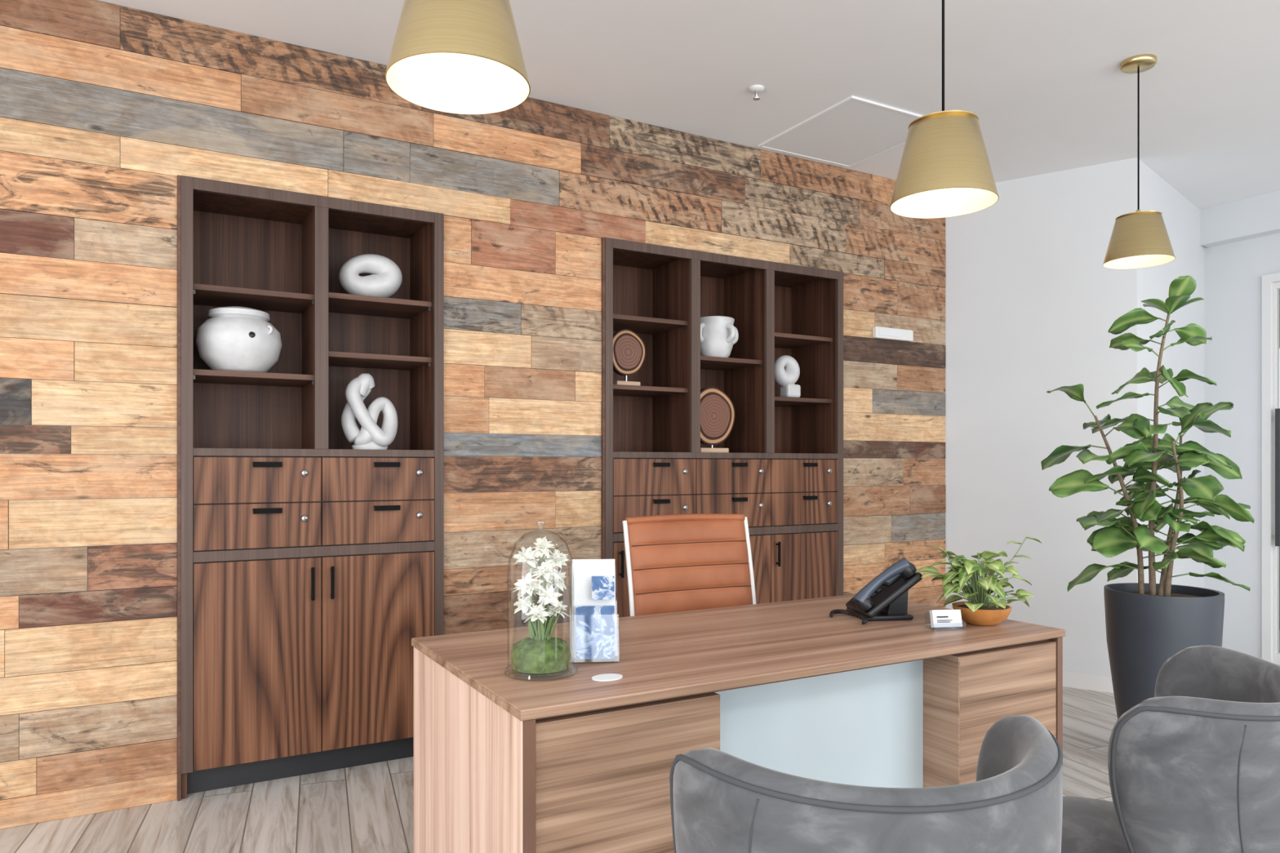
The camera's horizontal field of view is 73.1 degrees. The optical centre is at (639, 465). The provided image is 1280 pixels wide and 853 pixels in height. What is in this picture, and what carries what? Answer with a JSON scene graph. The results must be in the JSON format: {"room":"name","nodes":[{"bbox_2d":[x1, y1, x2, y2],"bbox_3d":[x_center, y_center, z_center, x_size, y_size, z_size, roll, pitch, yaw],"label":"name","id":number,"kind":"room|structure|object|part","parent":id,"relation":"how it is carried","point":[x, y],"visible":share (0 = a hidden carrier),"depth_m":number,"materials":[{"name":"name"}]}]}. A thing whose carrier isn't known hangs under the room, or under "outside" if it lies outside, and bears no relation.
{"room":"private office","nodes":[
{"label":"private office","id":0,"kind":"room"},
{"bbox_2d":[0,7,943,595],"bbox_3d":[-1.312,-0.210,3.544,7.207,2.920,0.120,0,0,-29],"label":"wall","id":1,"kind":"structure","parent":0,"point":[120,7],"depth_m":3.20,"materials":[{"name":"white paint"}]},
{"bbox_2d":[0,0,945,829],"bbox_3d":[-1.278,-0.210,3.484,7.205,2.918,0.017,0,0,-30],"label":"cladding","id":2,"kind":"object","parent":1,"relation":"attached to","point":[527,193],"depth_m":3.43,"materials":[{"name":"brown wood"}]},
{"bbox_2d":[872,326,913,342],"bbox_3d":[1.471,-0.762,5.016,0.300,0.065,0.032,0,0,-29],"label":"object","id":3,"kind":"object","parent":1,"relation":"attached to","point":[907,335],"visible":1,"depth_m":5.01,"materials":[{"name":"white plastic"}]},
{"bbox_2d":[878,328,902,337],"bbox_3d":[1.444,-0.762,4.981,0.180,0.035,0.004,0,0,-29],"label":"lens","id":4,"kind":"object","parent":3,"relation":"attached to","point":[881,331],"visible":1,"depth_m":4.98,"materials":[{"name":"white plastic"}]},
{"bbox_2d":[0,664,1279,852],"bbox_3d":[1.257,1.300,0.906,9.480,0.100,8.400,0,0,-29],"label":"floor","id":5,"kind":"structure","parent":0,"point":[368,808],"depth_m":3.08,"materials":[{"name":"grey wood"}]},
{"bbox_2d":[177,174,444,801],"bbox_3d":[-1.374,0.085,3.620,1.007,2.330,0.445,0,0,-29],"label":"tall cabinet","id":6,"kind":"object","parent":5,"relation":"on","point":[310,564],"visible":0.98,"depth_m":3.49,"materials":[{"name":"brown wood"}]},
{"bbox_2d":[195,306,281,372],"bbox_3d":[-1.601,-0.498,3.449,0.314,0.266,0.314,0,0,-29],"label":"ceramic pot","id":7,"kind":"object","parent":6,"relation":"in","point":[234,338],"visible":0.93,"depth_m":3.34,"materials":[{"name":"white ceramic"}]},
{"bbox_3d":[-1.476,0.095,3.812,0.955,2.310,0.012,0,0,-29],"label":"panel","id":8,"kind":"part","parent":6,"relation":"part of","materials":[{"name":"brown wood"}]},
{"bbox_2d":[341,373,397,449],"bbox_3d":[-1.146,-0.227,3.676,0.235,0.330,0.129,0,0,-29],"label":"knot sculpture","id":9,"kind":"object","parent":6,"relation":"on","point":[371,436],"visible":0.99,"depth_m":3.63,"materials":[{"name":"white ceramic"}]},
{"bbox_2d":[338,253,402,297],"bbox_3d":[-1.155,-0.805,3.703,0.261,0.200,0.161,0,0,-28],"label":"ring sculpture","id":10,"kind":"object","parent":6,"relation":"on","point":[385,279],"visible":0.95,"depth_m":3.65,"materials":[{"name":"white ceramic"}]},
{"bbox_2d":[622,513,755,616],"bbox_3d":[0.293,0.721,3.192,0.606,1.056,0.578,0,0,-27],"label":"office chair","id":11,"kind":"object","parent":5,"relation":"on","point":[690,562],"visible":0.34,"depth_m":3.37,"materials":[{"name":"leather"}]},
{"bbox_3d":[0.043,0.502,3.082,0.018,0.585,0.473,0,0,-27],"label":"rail","id":12,"kind":"part","parent":11,"relation":"part of","materials":[{"name":"white plastic"}]},
{"bbox_3d":[0.530,0.502,3.324,0.018,0.585,0.473,0,0,-27],"label":"rail","id":13,"kind":"part","parent":11,"relation":"part of","materials":[{"name":"white plastic"}]},
{"bbox_2d":[600,236,843,617],"bbox_3d":[0.387,0.085,4.617,1.505,2.330,0.445,0,0,-29],"label":"tall cabinet","id":14,"kind":"object","parent":5,"relation":"on","point":[782,469],"visible":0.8,"depth_m":4.61,"materials":[{"name":"brown wood"}]},
{"bbox_2d":[613,328,645,386],"bbox_3d":[-0.067,-0.534,4.316,0.204,0.288,0.060,0,0,-29],"label":"slice","id":15,"kind":"object","parent":14,"relation":"on","point":[628,348],"visible":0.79,"depth_m":4.30,"materials":[{"name":"brown wood"}]},
{"bbox_3d":[0.286,0.095,4.808,1.453,2.310,0.012,0,0,-29],"label":"panel","id":16,"kind":"part","parent":14,"relation":"part of","materials":[{"name":"brown wood"}]},
{"bbox_2d":[700,386,735,453],"bbox_3d":[0.380,-0.236,4.523,0.270,0.347,0.060,0,0,-29],"label":"slice","id":17,"kind":"object","parent":14,"relation":"on","point":[717,414],"visible":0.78,"depth_m":4.51,"materials":[{"name":"brown wood"}]},
{"bbox_2d":[700,315,738,357],"bbox_3d":[0.405,-0.667,4.552,0.235,0.210,0.200,0,0,2],"label":"jar","id":18,"kind":"object","parent":14,"relation":"on","point":[718,335],"visible":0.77,"depth_m":4.47,"materials":[{"name":"white ceramic"}]},
{"bbox_3d":[0.316,-0.690,4.479,0.030,0.109,0.052,0,0,39],"label":"handle","id":19,"kind":"part","parent":18,"relation":"part of","materials":[{"name":"white ceramic"}]},
{"bbox_3d":[0.470,-0.688,4.473,0.057,0.105,0.030,0,0,42],"label":"handle","id":20,"kind":"part","parent":18,"relation":"part of","materials":[{"name":"white ceramic"}]},
{"bbox_3d":[0.498,-0.690,4.582,0.052,0.109,0.030,0,0,-8],"label":"handle","id":21,"kind":"part","parent":18,"relation":"part of","materials":[{"name":"white ceramic"}]},
{"bbox_2d":[774,355,800,397],"bbox_3d":[0.805,-0.490,4.764,0.164,0.236,0.111,0,0,-29],"label":"sculpture","id":22,"kind":"object","parent":14,"relation":"on","point":[787,370],"visible":0.94,"depth_m":4.73,"materials":[{"name":"white ceramic"}]},
{"bbox_2d":[411,594,1065,852],"bbox_3d":[0.317,0.875,2.562,1.767,0.750,0.851,0,0,-29],"label":"reception desk","id":23,"kind":"object","parent":5,"relation":"on","point":[566,761],"visible":0.65,"depth_m":2.25,"materials":[{"name":"laminate"}]},
{"bbox_3d":[-0.435,0.886,2.138,0.030,0.727,0.842,0,0,-29],"label":"panel","id":24,"kind":"part","parent":23,"relation":"part of","materials":[{"name":"laminate"}]},
{"bbox_2d":[504,520,577,675],"bbox_3d":[-0.239,0.315,2.077,0.176,0.368,0.176,0,0,-29],"label":"flowers","id":25,"kind":"object","parent":23,"relation":"on","point":[539,653],"visible":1,"depth_m":2.04,"materials":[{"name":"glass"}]},
{"bbox_3d":[-0.258,0.326,2.072,0.030,0.206,0.012,0,0,-29],"label":"stem","id":26,"kind":"part","parent":25,"relation":"part of","materials":[{"name":"plant"}]},
{"bbox_3d":[-0.260,0.382,2.065,0.036,0.096,0.004,0,0,-29],"label":"stem","id":27,"kind":"part","parent":25,"relation":"part of","materials":[{"name":"green plant"}]},
{"bbox_3d":[-0.253,0.356,2.055,0.004,0.146,0.038,0,0,33],"label":"stem","id":28,"kind":"part","parent":25,"relation":"part of","materials":[{"name":"plant"}]},
{"bbox_3d":[-0.240,0.392,2.052,0.004,0.077,0.036,0,0,3],"label":"stem","id":29,"kind":"part","parent":25,"relation":"part of","materials":[{"name":"green plant"}]},
{"bbox_3d":[-0.236,0.314,2.071,0.004,0.230,0.012,0,0,-29],"label":"stem","id":30,"kind":"part","parent":25,"relation":"part of","materials":[{"name":"plant"}]},
{"bbox_3d":[-0.225,0.371,2.058,0.004,0.116,0.034,0,0,-37],"label":"stem","id":31,"kind":"part","parent":25,"relation":"part of","materials":[{"name":"green plant"}]},
{"bbox_2d":[568,559,616,662],"bbox_3d":[-0.119,0.372,2.219,0.128,0.254,0.102,0,0,-5],"label":"brochure holder","id":32,"kind":"object","parent":23,"relation":"on","point":[593,580],"visible":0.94,"depth_m":2.20,"materials":[{"name":"paper"}]},
{"bbox_2d":[591,576,614,599],"bbox_3d":[-0.095,0.314,2.208,0.058,0.060,0.002,0,-12,-5],"label":"print","id":33,"kind":"object","parent":32,"relation":"on","point":[602,587],"depth_m":2.21},
{"bbox_2d":[591,673,622,681],"bbox_3d":[-0.077,0.498,2.025,0.076,0.003,0.057,0,0,-29],"label":"coaster","id":34,"kind":"object","parent":23,"relation":"on","point":[608,677],"visible":1,"depth_m":2.02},
{"bbox_3d":[0.475,0.863,2.324,0.802,0.655,0.008,0,0,-29],"label":"modesty glass","id":35,"kind":"part","parent":23,"relation":"part of","materials":[{"name":"white glass"}]},
{"bbox_2d":[829,557,922,624],"bbox_3d":[0.764,0.399,2.825,0.281,0.200,0.256,0,0,-8],"label":"desk phone","id":36,"kind":"object","parent":23,"relation":"on","point":[885,597],"visible":1,"depth_m":2.77,"materials":[{"name":"black plastic"}]},
{"bbox_3d":[0.675,0.490,2.792,0.097,0.016,0.213,0,0,-7],"label":"coiled cord","id":37,"kind":"part","parent":36,"relation":"part of","materials":[{"name":"black plastic"}]},
{"bbox_2d":[855,597,873,612],"bbox_3d":[0.719,0.442,2.777,0.056,0.038,0.056,-36,4,-6],"label":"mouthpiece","id":38,"kind":"object","parent":36,"relation":"on","point":[863,604],"depth_m":2.76,"materials":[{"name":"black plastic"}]},
{"bbox_3d":[0.791,0.491,2.857,0.160,0.016,0.180,0,0,-7],"label":"plate","id":39,"kind":"part","parent":36,"relation":"part of","materials":[{"name":"black plastic"}]},
{"bbox_2d":[899,561,916,578],"bbox_3d":[0.863,0.336,2.796,0.056,0.038,0.056,-36,4,-6],"label":"earpiece","id":40,"kind":"object","parent":36,"relation":"on","point":[908,570],"depth_m":2.77,"materials":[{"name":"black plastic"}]},
{"bbox_2d":[929,609,962,627],"bbox_3d":[0.935,0.470,2.642,0.100,0.057,0.062,0,0,-7],"label":"card holder","id":41,"kind":"object","parent":23,"relation":"on","point":[939,618],"visible":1,"depth_m":2.63,"materials":[{"name":"white plastic"}]},
{"bbox_2d":[915,537,1042,626],"bbox_3d":[1.061,0.363,2.713,0.376,0.272,0.342,0,0,-29],"label":"potted plant","id":42,"kind":"object","parent":23,"relation":"on","point":[978,611],"visible":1,"depth_m":2.67,"materials":[{"name":"plant"}]},
{"bbox_2d":[951,601,1012,626],"bbox_3d":[1.078,0.471,2.724,0.176,0.056,0.176,0,0,-29],"label":"bowl","id":43,"kind":"object","parent":42,"relation":"attached to","point":[988,615],"depth_m":2.67,"materials":[{"name":"orange ceramic"}]},
{"bbox_3d":[1.071,0.886,2.990,0.024,0.727,0.842,0,0,-29],"label":"panel","id":44,"kind":"part","parent":23,"relation":"part of","materials":[{"name":"brown wood"}]},
{"bbox_2d":[669,715,1062,852],"bbox_3d":[0.335,0.825,1.355,0.609,0.856,0.560,0,0,-17],"label":"tub chair","id":45,"kind":"object","parent":5,"relation":"on","point":[721,802],"visible":1,"depth_m":1.12,"materials":[{"name":"grey fabric"}]},
{"bbox_2d":[1040,275,1254,719],"bbox_3d":[2.144,0.238,3.651,0.766,2.023,0.749,0,0,-29],"label":"potted plant","id":46,"kind":"object","parent":5,"relation":"on","point":[1147,624],"visible":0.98,"depth_m":3.54,"materials":[{"name":"plant"}]},
{"bbox_3d":[2.025,0.169,3.651,0.199,0.762,0.029,0,0,12],"label":"stem","id":47,"kind":"part","parent":46,"relation":"part of","materials":[{"name":"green plant"}]},
{"bbox_3d":[2.170,-0.050,3.607,0.088,1.202,0.033,0,0,-5],"label":"stem","id":48,"kind":"part","parent":46,"relation":"part of","materials":[{"name":"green plant"}]},
{"bbox_2d":[1103,582,1224,719],"bbox_3d":[2.180,0.885,3.600,0.430,0.730,0.430,0,0,-29],"label":"planter","id":49,"kind":"object","parent":46,"relation":"attached to","point":[1147,624],"depth_m":3.47,"materials":[{"name":"stone"}]},
{"bbox_3d":[2.236,0.212,3.640,0.215,0.685,0.028,0,0,-37],"label":"stem","id":50,"kind":"part","parent":46,"relation":"part of","materials":[{"name":"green plant"}]},
{"bbox_3d":[2.175,0.225,3.535,0.070,0.652,0.078,0,0,-29],"label":"stem","id":51,"kind":"part","parent":46,"relation":"part of","materials":[{"name":"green plant"}]},
{"bbox_2d":[1061,645,1279,852],"bbox_3d":[1.030,0.825,1.736,0.560,0.856,0.609,0,0,39],"label":"tub chair","id":52,"kind":"object","parent":5,"relation":"on","point":[1193,766],"visible":0.97,"depth_m":1.47,"materials":[{"name":"grey fabric"}]},
{"bbox_3d":[0.995,0.821,1.764,0.470,0.129,0.450,0,0,38],"label":"seat","id":53,"kind":"part","parent":52,"relation":"part of","materials":[{"name":"grey fabric"}]},
{"bbox_2d":[97,0,1279,209],"bbox_3d":[1.257,-1.720,0.906,9.480,0.100,8.400,0,0,-29],"label":"ceiling","id":54,"kind":"structure","parent":0,"point":[1045,83],"depth_m":3.58,"materials":[{"name":"paint"}]},
{"bbox_2d":[385,0,530,114],"bbox_3d":[-0.332,-1.182,1.582,0.260,0.974,0.260,0,0,-29],"label":"pendant lamp","id":55,"kind":"object","parent":54,"relation":"hanging from","point":[451,56],"visible":1,"depth_m":1.55,"materials":[{"name":"beige fabric"}]},
{"bbox_3d":[-0.332,-0.794,1.582,0.256,0.196,0.256,0,0,-29],"label":"lamp shade","id":56,"kind":"part","parent":55,"relation":"part of","materials":[{"name":"white ceramic"}]},
{"bbox_2d":[748,84,764,100],"bbox_3d":[0.516,-1.645,3.819,0.068,0.049,0.068,0,0,-29],"label":"sprinkler","id":57,"kind":"object","parent":54,"relation":"attached to","point":[756,89],"visible":1,"depth_m":3.81,"materials":[{"name":"white plastic"}]},
{"bbox_2d":[763,99,917,164],"bbox_3d":[1.060,-1.667,4.351,0.594,0.007,0.654,0,0,-29],"label":"panel","id":58,"kind":"object","parent":54,"relation":"attached to","point":[853,131],"visible":0.86,"depth_m":4.33,"materials":[{"name":"paint"}]},
{"bbox_2d":[758,95,923,167],"bbox_3d":[1.060,-1.665,4.351,0.630,0.010,0.690,0,0,-29],"label":"frame","id":59,"kind":"object","parent":54,"relation":"attached to","point":[851,97],"visible":0.82,"depth_m":4.21,"materials":[{"name":"paint"}]},
{"bbox_2d":[889,0,999,218],"bbox_3d":[0.766,-1.165,2.180,0.260,1.010,0.260,0,0,-29],"label":"pendant lamp","id":60,"kind":"object","parent":54,"relation":"hanging from","point":[945,171],"visible":1,"depth_m":2.11,"materials":[{"name":"beige fabric"}]},
{"bbox_3d":[0.766,-1.270,2.180,0.006,0.780,0.006,0,0,-7],"label":"cord","id":61,"kind":"part","parent":60,"relation":"part of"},
{"bbox_3d":[0.766,-0.763,2.180,0.260,0.206,0.260,0,0,-29],"label":"lamp shade","id":62,"kind":"part","parent":60,"relation":"part of","materials":[{"name":"beige fabric"}]},
{"bbox_3d":[0.766,-0.759,2.180,0.256,0.196,0.256,0,0,-29],"label":"lamp shade","id":63,"kind":"part","parent":60,"relation":"part of","materials":[{"name":"white ceramic"}]},
{"bbox_2d":[1102,53,1175,269],"bbox_3d":[2.061,-1.255,3.567,0.260,0.830,0.260,0,0,-29],"label":"pendant lamp","id":64,"kind":"object","parent":54,"relation":"hanging from","point":[1139,239],"visible":1,"depth_m":3.52,"materials":[{"name":"beige fabric"}]},
{"bbox_3d":[2.061,-1.353,3.567,0.006,0.615,0.006,0,0,38],"label":"cord","id":65,"kind":"part","parent":64,"relation":"part of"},
{"bbox_3d":[2.061,-0.935,3.567,0.260,0.191,0.260,0,0,-29],"label":"lamp shade","id":66,"kind":"part","parent":64,"relation":"part of","materials":[{"name":"beige fabric"}]},
{"bbox_3d":[2.061,-0.931,3.567,0.256,0.182,0.256,0,0,-29],"label":"lamp shade","id":67,"kind":"part","parent":64,"relation":"part of","materials":[{"name":"white plastic"}]},
{"bbox_2d":[943,157,1204,675],"bbox_3d":[2.774,-0.210,5.542,1.873,2.920,1.425,0,0,-29],"label":"wall","id":68,"kind":"structure","parent":0,"point":[1032,304],"depth_m":4.98,"materials":[{"name":"white paint"}]},
{"bbox_2d":[1062,670,1113,693],"bbox_3d":[2.276,1.205,4.959,1.008,0.090,0.012,0,0,34],"label":"baseboard","id":69,"kind":"structure","parent":68,"relation":"attached to","point":[1085,681],"depth_m":4.80,"materials":[{"name":"white paint"}]},
{"bbox_2d":[1204,232,1279,658],"bbox_3d":[5.383,-0.210,2.954,0.120,2.920,7.500,0,0,-29],"label":"wall","id":70,"kind":"structure","parent":0,"point":[1233,272],"depth_m":5.54,"materials":[{"name":"white paint"}]},
{"bbox_2d":[1200,191,1279,247],"bbox_3d":[5.421,-1.555,2.654,0.110,0.230,6.940,0,0,-29],"label":"trim header","id":71,"kind":"object","parent":70,"relation":"attached to","point":[1257,216],"visible":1,"depth_m":5.44,"materials":[{"name":"white paint"}]},
{"bbox_2d":[1262,272,1279,662],"bbox_3d":[4.195,0.030,4.993,0.100,2.440,1.020,0,0,-29],"label":"frame","id":72,"kind":"object","parent":70,"relation":"attached to","point":[1268,280],"visible":0.63,"depth_m":5.39,"materials":[{"name":"white paint"}]},
{"bbox_2d":[1273,281,1279,665],"bbox_3d":[4.195,0.051,4.993,0.040,2.379,0.918,0,0,-29],"label":"door","id":73,"kind":"structure","parent":70,"relation":"in","point":[1276,285],"depth_m":5.38,"materials":[{"name":"white paint"}]},
{"label":"outside","id":74,"kind":"structure","parent":0,"visible":0},
{"bbox_3d":[7.809,1.320,6.911,7.600,0.100,9.000,0,0,-30],"label":"ground","id":75,"kind":"structure","parent":74,"visible":0},
{"bbox_2d":[1279,546,1279,629],"bbox_3d":[5.112,0.710,6.419,0.060,1.120,3.600,0,0,-29],"label":"railing","id":76,"kind":"object","parent":75,"relation":"on","point":[1279,546],"visible":0.02,"depth_m":6.68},
{"bbox_3d":[4.180,0.035,5.016,0.007,2.270,0.835,0,0,-30],"label":"glass","id":77,"kind":"object","parent":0,"visible":0},
{"bbox_2d":[1275,408,1279,546],"bbox_3d":[3.959,0.075,5.339,0.060,0.850,0.025,0,0,-29],"label":"handle","id":78,"kind":"object","parent":77,"relation":"attached to","point":[1277,411],"visible":1,"depth_m":5.32,"materials":[{"name":"metal"}]},
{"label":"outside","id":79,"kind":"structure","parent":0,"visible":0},
{"bbox_2d":[1279,288,1279,348],"bbox_3d":[6.163,-1.510,7.129,5.250,0.280,11.000,0,0,-29],"label":"canopy","id":80,"kind":"object","parent":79,"point":[1279,289],"visible":0.02,"depth_m":8.07,"materials":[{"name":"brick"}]}
]}

